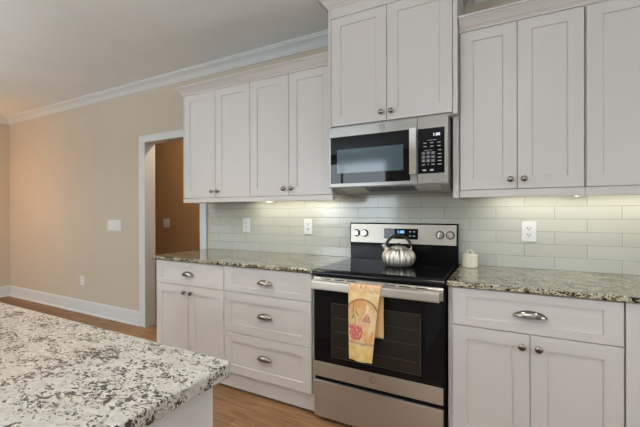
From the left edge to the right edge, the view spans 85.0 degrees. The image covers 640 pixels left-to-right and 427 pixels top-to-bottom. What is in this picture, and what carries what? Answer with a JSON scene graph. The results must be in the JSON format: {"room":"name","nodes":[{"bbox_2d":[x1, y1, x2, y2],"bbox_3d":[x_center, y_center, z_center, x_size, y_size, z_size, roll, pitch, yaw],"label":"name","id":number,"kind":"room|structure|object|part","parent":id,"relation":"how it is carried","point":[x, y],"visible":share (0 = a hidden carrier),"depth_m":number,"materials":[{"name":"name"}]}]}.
{"room":"kitchen","nodes":[
{"label":"kitchen","id":0,"kind":"room"},
{"bbox_2d":[0,123,9,286],"bbox_3d":[-5.954,-0.071,3.085,0.100,2.690,7.500,0,0,28],"label":"wall","id":1,"kind":"structure","parent":0,"point":[4,128],"depth_m":5.27,"materials":[{"name":"beige paint"}]},
{"bbox_2d":[0,285,9,297],"bbox_3d":[-6.151,1.196,2.571,0.026,0.158,6.200,0,0,28],"label":"baseboard","id":2,"kind":"structure","parent":1,"relation":"attached to","point":[4,290],"depth_m":5.25,"materials":[{"name":"grey paint"}]},
{"bbox_2d":[0,0,327,116],"bbox_3d":[-1.714,-1.460,0.807,9.730,0.080,7.600,0,0,28],"label":"ceiling","id":3,"kind":"structure","parent":0,"point":[52,51],"depth_m":2.83,"materials":[{"name":"paint"}]},
{"bbox_2d":[0,296,353,426],"bbox_3d":[-1.708,1.310,0.812,9.730,0.080,7.600,0,0,28],"label":"floor","id":4,"kind":"structure","parent":0,"point":[232,406],"depth_m":2.30,"materials":[{"name":"brown wood"}]},
{"bbox_2d":[147,387,212,426],"bbox_3d":[-1.431,0.830,0.849,2.128,0.878,1.035,0,0,28],"label":"kitchen island","id":5,"kind":"object","parent":4,"relation":"on","point":[198,412],"visible":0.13,"depth_m":0.76,"materials":[{"name":"grey paint"}]},
{"bbox_2d":[0,302,229,426],"bbox_3d":[-1.443,0.373,0.848,2.208,0.036,1.115,0,0,28],"label":"island countertop","id":6,"kind":"structure","parent":5,"relation":"on","point":[55,371],"depth_m":0.76,"materials":[{"name":"stone"}]},
{"bbox_2d":[157,259,225,384],"bbox_3d":[-0.870,0.820,2.930,0.724,0.888,0.660,0,0,28],"label":"base cabinet","id":7,"kind":"object","parent":4,"relation":"on","point":[190,296],"visible":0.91,"depth_m":2.65,"materials":[{"name":"grey paint"}]},
{"bbox_3d":[-1.161,0.847,2.756,0.358,0.571,0.019,0,0,28],"label":"door","id":8,"kind":"part","parent":7,"relation":"part of","materials":[{"name":"grey paint"}]},
{"bbox_3d":[-1.013,0.466,2.653,0.128,0.033,0.024,0,0,28],"label":"cup pull","id":9,"kind":"part","parent":7,"relation":"part of","materials":[{"name":"silver metal"}]},
{"bbox_3d":[-1.003,0.470,2.672,0.717,0.176,0.019,0,0,28],"label":"drawer","id":10,"kind":"part","parent":7,"relation":"part of","materials":[{"name":"grey paint"}]},
{"bbox_3d":[-0.842,0.847,2.589,0.356,0.571,0.019,0,0,28],"label":"door","id":11,"kind":"part","parent":7,"relation":"part of","materials":[{"name":"grey paint"}]},
{"bbox_2d":[150,248,350,273],"bbox_3d":[-0.564,0.363,2.779,1.516,0.026,0.648,0,0,28],"label":"countertop","id":12,"kind":"structure","parent":7,"relation":"on","point":[303,263],"depth_m":2.65,"materials":[{"name":"stone"}]},
{"bbox_2d":[224,266,314,410],"bbox_3d":[-0.221,0.820,2.595,0.735,0.888,0.654,0,0,28],"label":"base cabinet","id":13,"kind":"object","parent":4,"relation":"on","point":[269,314],"visible":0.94,"depth_m":2.31,"materials":[{"name":"grey paint"}]},
{"bbox_3d":[-0.375,0.974,2.320,0.128,0.033,0.024,0,0,28],"label":"cup pull","id":14,"kind":"part","parent":13,"relation":"part of","materials":[{"name":"silver metal"}]},
{"bbox_3d":[-0.375,0.692,2.320,0.128,0.033,0.024,0,0,28],"label":"cup pull","id":15,"kind":"part","parent":13,"relation":"part of","materials":[{"name":"silver metal"}]},
{"bbox_3d":[-0.376,0.466,2.319,0.128,0.033,0.024,0,0,28],"label":"cup pull","id":16,"kind":"part","parent":13,"relation":"part of","materials":[{"name":"silver metal"}]},
{"bbox_3d":[-0.365,0.989,2.339,0.714,0.286,0.019,0,0,28],"label":"drawer","id":17,"kind":"part","parent":13,"relation":"part of","materials":[{"name":"grey paint"}]},
{"bbox_3d":[-0.365,0.701,2.339,0.714,0.280,0.019,0,0,28],"label":"drawer","id":18,"kind":"part","parent":13,"relation":"part of","materials":[{"name":"grey paint"}]},
{"bbox_3d":[-0.366,0.469,2.338,0.714,0.176,0.019,0,0,28],"label":"drawer","id":19,"kind":"part","parent":13,"relation":"part of","materials":[{"name":"grey paint"}]},
{"bbox_2d":[311,222,458,426],"bbox_3d":[0.433,0.670,2.212,0.766,1.186,0.706,0,0,28],"label":"range","id":20,"kind":"object","parent":4,"relation":"on","point":[405,384],"visible":0.89,"depth_m":1.97,"materials":[{"name":"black metal"}]},
{"bbox_2d":[348,283,383,363],"bbox_3d":[0.250,0.608,1.918,0.192,0.426,0.041,0,0,28],"label":"kitchen towel","id":21,"kind":"object","parent":20,"relation":"hanging from","point":[365,303],"visible":1,"depth_m":1.90,"materials":[{"name":"fabric"}]},
{"bbox_3d":[0.275,0.426,1.908,0.725,0.053,0.022,0,0,28],"label":"handle","id":22,"kind":"part","parent":20,"relation":"part of","materials":[{"name":"silver metal"}]},
{"bbox_3d":[0.297,0.678,1.957,0.748,0.440,0.006,0,0,28],"label":"door glass","id":23,"kind":"part","parent":20,"relation":"part of","materials":[{"name":"black glass"}]},
{"bbox_3d":[0.298,0.943,1.957,0.750,0.089,0.009,0,0,28],"label":"trim","id":24,"kind":"part","parent":20,"relation":"part of","materials":[{"name":"silver metal"}]},
{"bbox_3d":[0.302,1.123,1.965,0.750,0.217,0.024,0,0,28],"label":"storage drawer","id":25,"kind":"part","parent":20,"relation":"part of","materials":[{"name":"silver metal"}]},
{"bbox_3d":[0.298,0.422,1.958,0.750,0.070,0.013,0,0,28],"label":"trim","id":26,"kind":"part","parent":20,"relation":"part of","materials":[{"name":"silver metal"}]},
{"bbox_3d":[0.303,0.685,1.967,0.750,0.604,0.018,0,0,28],"label":"oven door","id":27,"kind":"part","parent":20,"relation":"part of","materials":[{"name":"black glass"}]},
{"bbox_2d":[313,258,457,286],"bbox_3d":[0.438,0.362,2.221,0.764,0.034,0.619,0,0,28],"label":"cooktop","id":28,"kind":"object","parent":20,"relation":"in","point":[424,272],"depth_m":2.05,"materials":[{"name":"black glass"}]},
{"bbox_2d":[382,234,415,266],"bbox_3d":[0.505,0.240,2.247,0.212,0.203,0.212,0,0,28],"label":"tea kettle","id":29,"kind":"object","parent":20,"relation":"on","point":[394,256],"visible":1,"depth_m":2.18,"materials":[{"name":"metal"}]},
{"bbox_3d":[0.505,0.220,2.247,0.095,0.014,0.095,0,0,28],"label":"lid","id":30,"kind":"part","parent":29,"relation":"part of","materials":[{"name":"metal"}]},
{"bbox_3d":[0.504,0.178,2.247,0.162,0.079,0.094,0,0,28],"label":"handle","id":31,"kind":"part","parent":29,"relation":"part of","materials":[{"name":"black plastic"}]},
{"bbox_3d":[0.570,0.150,2.466,0.240,0.073,0.011,0,0,28],"label":"display panel","id":32,"kind":"part","parent":20,"relation":"part of","materials":[{"name":"black glass"}]},
{"bbox_3d":[0.798,0.152,2.330,0.047,0.047,0.021,0,0,28],"label":"control knob","id":33,"kind":"part","parent":20,"relation":"part of","materials":[{"name":"silver metal"}]},
{"bbox_3d":[0.857,0.152,2.300,0.047,0.047,0.021,0,0,28],"label":"control knob","id":34,"kind":"part","parent":20,"relation":"part of","materials":[{"name":"silver metal"}]},
{"bbox_2d":[448,286,623,426],"bbox_3d":[1.108,0.818,1.896,0.705,0.888,0.660,0,0,28],"label":"base cabinet","id":35,"kind":"object","parent":4,"relation":"on","point":[516,359],"visible":0.99,"depth_m":1.62,"materials":[{"name":"grey paint"}]},
{"bbox_3d":[0.831,0.851,1.713,0.338,0.559,0.019,0,0,28],"label":"door","id":36,"kind":"part","parent":35,"relation":"part of","materials":[{"name":"grey paint"}]},
{"bbox_3d":[0.941,0.627,1.627,0.033,0.033,0.030,0,0,28],"label":"knob","id":37,"kind":"part","parent":35,"relation":"part of","materials":[{"name":"silver metal"}]},
{"bbox_3d":[0.972,0.473,1.615,0.143,0.033,0.024,0,0,28],"label":"cup pull","id":38,"kind":"part","parent":35,"relation":"part of","materials":[{"name":"silver metal"}]},
{"bbox_3d":[0.982,0.473,1.634,0.679,0.187,0.019,0,0,28],"label":"drawer","id":39,"kind":"part","parent":35,"relation":"part of","materials":[{"name":"grey paint"}]},
{"bbox_3d":[1.000,0.627,1.596,0.033,0.033,0.030,0,0,28],"label":"knob","id":40,"kind":"part","parent":35,"relation":"part of","materials":[{"name":"silver metal"}]},
{"bbox_2d":[447,264,639,302],"bbox_3d":[1.366,0.361,1.769,1.288,0.026,0.648,0,0,28],"label":"countertop","id":41,"kind":"structure","parent":35,"relation":"on","point":[587,285],"depth_m":1.74,"materials":[{"name":"stone"}]},
{"bbox_2d":[462,249,477,267],"bbox_3d":[0.956,0.291,2.223,0.093,0.112,0.093,0,0,28],"label":"canister","id":42,"kind":"object","parent":41,"relation":"on","point":[469,260],"visible":1,"depth_m":2.19,"materials":[{"name":"beige ceramic"}]},
{"bbox_3d":[0.956,0.268,2.223,0.093,0.021,0.093,0,0,28],"label":"lid","id":43,"kind":"part","parent":42,"relation":"part of","materials":[{"name":"beige ceramic"}]},
{"bbox_3d":[1.134,0.851,1.555,0.338,0.559,0.019,0,0,28],"label":"door","id":44,"kind":"part","parent":35,"relation":"part of","materials":[{"name":"grey paint"}]},
{"bbox_2d":[623,302,639,426],"bbox_3d":[1.680,0.818,1.613,0.568,0.888,0.629,0,0,28],"label":"base cabinet","id":45,"kind":"object","parent":4,"relation":"on","point":[631,347],"visible":0.29,"depth_m":1.46,"materials":[{"name":"grey paint"}]},
{"bbox_2d":[155,141,199,295],"bbox_3d":[-1.556,-0.083,4.848,4.000,2.690,0.100,0,0,28],"label":"wall","id":46,"kind":"structure","parent":0,"point":[183,233],"depth_m":5.10,"materials":[{"name":"brown paint"}]},
{"bbox_2d":[163,219,169,226],"bbox_3d":[-2.268,0.155,5.159,0.130,0.128,0.008,0,0,28],"label":"light switch","id":47,"kind":"object","parent":46,"relation":"attached to","point":[166,222],"visible":1,"depth_m":5.16,"materials":[{"name":"white plastic"}]},
{"bbox_2d":[9,0,624,310],"bbox_3d":[-0.480,-0.082,3.162,9.530,2.690,0.110,0,0,28],"label":"wall","id":48,"kind":"structure","parent":0,"point":[73,171],"depth_m":4.37,"materials":[{"name":"beige paint"}]},
{"bbox_2d":[9,285,138,325],"bbox_3d":[-3.359,1.187,4.594,3.046,0.158,0.026,0,0,28],"label":"baseboard","id":49,"kind":"structure","parent":48,"relation":"attached to","point":[118,314],"depth_m":4.43,"materials":[{"name":"grey paint"}]},
{"bbox_2d":[80,276,83,284],"bbox_3d":[-3.013,0.862,4.422,0.085,0.118,0.009,0,0,28],"label":"wall outlet","id":50,"kind":"object","parent":48,"relation":"attached to","point":[81,277],"visible":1,"depth_m":4.42,"materials":[{"name":"white plastic"}]},
{"bbox_2d":[107,220,120,230],"bbox_3d":[-2.422,0.153,4.111,0.250,0.120,0.008,0,0,28],"label":"light switch","id":51,"kind":"object","parent":48,"relation":"attached to","point":[112,225],"visible":1,"depth_m":4.10,"materials":[{"name":"white plastic"}]},
{"bbox_2d":[0,30,327,124],"bbox_3d":[-3.709,-1.375,1.286,5.550,0.084,6.200,0,0,28],"label":"trim","id":52,"kind":"structure","parent":48,"relation":"attached to","point":[319,39],"depth_m":3.47,"materials":[{"name":"grey paint"}]},
{"bbox_2d":[139,129,206,326],"bbox_3d":[-1.533,0.208,3.703,1.018,2.112,0.130,0,0,28],"label":"door frame","id":53,"kind":"structure","parent":48,"relation":"in","point":[147,305],"depth_m":3.86,"materials":[{"name":"grey paint"}]},
{"bbox_2d":[183,83,249,203],"bbox_3d":[-0.809,-0.557,3.052,0.742,0.942,0.368,0,0,28],"label":"upper cabinet","id":54,"kind":"object","parent":48,"relation":"attached to","point":[216,123],"visible":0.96,"depth_m":2.90,"materials":[{"name":"grey paint"}]},
{"bbox_3d":[-1.033,-0.573,3.007,0.366,0.897,0.019,0,0,28],"label":"door","id":55,"kind":"part","parent":54,"relation":"part of","materials":[{"name":"grey paint"}]},
{"bbox_3d":[-0.801,-0.104,3.067,0.742,0.036,0.337,0,0,28],"label":"light rail","id":56,"kind":"part","parent":54,"relation":"part of","materials":[{"name":"grey paint"}]},
{"bbox_3d":[-0.709,-0.574,2.837,0.361,0.897,0.019,0,0,28],"label":"door","id":57,"kind":"part","parent":54,"relation":"part of","materials":[{"name":"grey paint"}]},
{"bbox_2d":[173,51,327,96],"bbox_3d":[-0.523,-1.058,2.887,1.522,0.065,0.392,0,0,28],"label":"crown molding","id":58,"kind":"structure","parent":48,"relation":"attached to","point":[321,59],"depth_m":2.67,"materials":[{"name":"grey paint"}]},
{"bbox_2d":[250,65,350,202],"bbox_3d":[-0.161,-0.558,2.713,0.720,0.942,0.368,0,0,28],"label":"upper cabinet","id":59,"kind":"object","parent":48,"relation":"attached to","point":[289,113],"visible":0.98,"depth_m":2.57,"materials":[{"name":"grey paint"}]},
{"bbox_3d":[-0.387,-0.574,2.668,0.358,0.897,0.019,0,0,28],"label":"door","id":60,"kind":"part","parent":59,"relation":"part of","materials":[{"name":"grey paint"}]},
{"bbox_3d":[-0.153,-0.105,2.728,0.720,0.036,0.337,0,0,28],"label":"light rail","id":61,"kind":"part","parent":59,"relation":"part of","materials":[{"name":"grey paint"}]},
{"bbox_3d":[-0.069,-0.574,2.502,0.353,0.897,0.019,0,0,28],"label":"door","id":62,"kind":"part","parent":59,"relation":"part of","materials":[{"name":"grey paint"}]},
{"bbox_2d":[328,0,463,198],"bbox_3d":[0.503,-0.757,2.328,0.812,1.340,0.435,0,0,28],"label":"upper cabinet","id":63,"kind":"object","parent":48,"relation":"attached to","point":[389,60],"visible":0.86,"depth_m":2.14,"materials":[{"name":"grey paint"}]},
{"bbox_3d":[0.247,-0.932,2.260,0.379,0.716,0.019,0,0,28],"label":"door","id":64,"kind":"part","parent":63,"relation":"part of","materials":[{"name":"grey paint"}]},
{"bbox_2d":[317,0,463,11],"bbox_3d":[0.478,-1.394,2.280,0.932,0.066,0.388,0,0,28],"label":"crown molding","id":65,"kind":"structure","parent":63,"relation":"attached to","point":[327,5],"depth_m":2.31,"materials":[{"name":"grey paint"}]},
{"bbox_2d":[329,114,452,194],"bbox_3d":[0.484,-0.347,2.325,0.754,0.426,0.457,0,0,28],"label":"microwave oven","id":66,"kind":"object","parent":63,"relation":"attached to","point":[413,155],"visible":1,"depth_m":2.13,"materials":[{"name":"grey metal"}]},
{"bbox_3d":[0.304,-0.342,2.196,0.525,0.305,0.004,0,0,28],"label":"door glass","id":67,"kind":"part","parent":66,"relation":"part of","materials":[{"name":"black glass"}]},
{"bbox_3d":[0.322,-0.362,2.202,0.580,0.392,0.028,0,0,28],"label":"door","id":68,"kind":"part","parent":66,"relation":"part of","materials":[{"name":"black glass"}]},
{"bbox_3d":[0.543,-0.359,2.044,0.042,0.270,0.014,0,0,28],"label":"handle","id":69,"kind":"part","parent":66,"relation":"part of","materials":[{"name":"silver metal"}]},
{"bbox_3d":[0.642,-0.358,2.019,0.148,0.262,0.004,0,0,28],"label":"control panel","id":70,"kind":"part","parent":66,"relation":"part of","materials":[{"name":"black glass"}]},
{"bbox_3d":[0.587,-0.932,2.083,0.381,0.716,0.019,0,0,28],"label":"door","id":71,"kind":"part","parent":63,"relation":"part of","materials":[{"name":"grey paint"}]},
{"bbox_2d":[210,193,639,274],"bbox_3d":[0.614,-0.110,2.522,3.797,0.916,0.008,0,0,28],"label":"tile backsplash","id":72,"kind":"structure","parent":48,"relation":"attached to","point":[589,233],"depth_m":2.28,"materials":[{"name":"white tile"}]},
{"bbox_2d":[243,218,249,231],"bbox_3d":[-0.674,0.114,3.187,0.080,0.126,0.009,0,0,28],"label":"wall outlet","id":73,"kind":"object","parent":72,"relation":"attached to","point":[246,221],"visible":1,"depth_m":3.18,"materials":[{"name":"white plastic"}]},
{"bbox_2d":[304,219,312,233],"bbox_3d":[-0.098,0.116,2.885,0.080,0.126,0.009,0,0,28],"label":"wall outlet","id":74,"kind":"object","parent":72,"relation":"attached to","point":[308,223],"visible":1,"depth_m":2.88,"materials":[{"name":"white plastic"}]},
{"bbox_2d":[521,221,536,241],"bbox_3d":[1.292,0.117,2.159,0.080,0.126,0.009,0,0,28],"label":"wall outlet","id":75,"kind":"object","parent":72,"relation":"attached to","point":[528,228],"visible":1,"depth_m":2.16,"materials":[{"name":"white plastic"}]},
{"bbox_2d":[526,232,531,236],"bbox_3d":[1.291,0.137,2.157,0.034,0.029,0.003,0,0,28],"label":"receptacle","id":76,"kind":"object","parent":75,"relation":"attached to","point":[528,234],"depth_m":2.16,"materials":[{"name":"grey plastic"}]},
{"bbox_2d":[526,226,531,230],"bbox_3d":[1.291,0.098,2.156,0.034,0.029,0.003,0,0,28],"label":"receptacle","id":77,"kind":"object","parent":75,"relation":"attached to","point":[528,228],"depth_m":2.16,"materials":[{"name":"grey plastic"}]},
{"bbox_2d":[475,0,488,3],"bbox_3d":[2.358,-1.405,1.585,3.035,0.050,0.046,0,0,28],"label":"trim","id":78,"kind":"structure","parent":48,"relation":"attached to","point":[476,1],"depth_m":2.29,"materials":[{"name":"grey paint"}]},
{"bbox_2d":[459,6,584,198],"bbox_3d":[1.143,-0.567,2.031,0.590,0.959,0.368,0,0,28],"label":"upper cabinet","id":79,"kind":"object","parent":48,"relation":"attached to","point":[521,82],"visible":1,"depth_m":1.88,"materials":[{"name":"grey paint"}]},
{"bbox_3d":[0.947,-0.586,1.971,0.286,0.909,0.019,0,0,28],"label":"door","id":80,"kind":"part","parent":79,"relation":"part of","materials":[{"name":"grey paint"}]},
{"bbox_3d":[1.035,-0.181,1.898,0.033,0.033,0.030,0,0,28],"label":"knob","id":81,"kind":"part","parent":79,"relation":"part of","materials":[{"name":"silver metal"}]},
{"bbox_3d":[1.152,-0.108,2.046,0.590,0.041,0.337,0,0,28],"label":"light rail","id":82,"kind":"part","parent":79,"relation":"part of","materials":[{"name":"grey paint"}]},
{"bbox_3d":[1.093,-0.182,1.868,0.033,0.033,0.030,0,0,28],"label":"knob","id":83,"kind":"part","parent":79,"relation":"part of","materials":[{"name":"silver metal"}]},
{"bbox_3d":[1.206,-0.586,1.835,0.293,0.909,0.019,0,0,28],"label":"door","id":84,"kind":"part","parent":79,"relation":"part of","materials":[{"name":"grey paint"}]},
{"bbox_2d":[458,0,606,32],"bbox_3d":[1.401,-1.079,1.878,1.190,0.069,0.396,0,0,28],"label":"crown molding","id":85,"kind":"structure","parent":48,"relation":"attached to","point":[523,9],"depth_m":1.88,"materials":[{"name":"grey paint"}]},
{"bbox_2d":[573,0,639,197],"bbox_3d":[1.643,-0.567,1.770,0.536,0.959,0.368,0,0,28],"label":"upper cabinet","id":86,"kind":"object","parent":48,"relation":"attached to","point":[611,27],"visible":0.87,"depth_m":1.71,"materials":[{"name":"grey paint"}]},
{"bbox_3d":[1.651,-0.108,1.784,0.536,0.041,0.337,0,0,28],"label":"light rail","id":87,"kind":"part","parent":86,"relation":"part of","materials":[{"name":"grey paint"}]}
]}

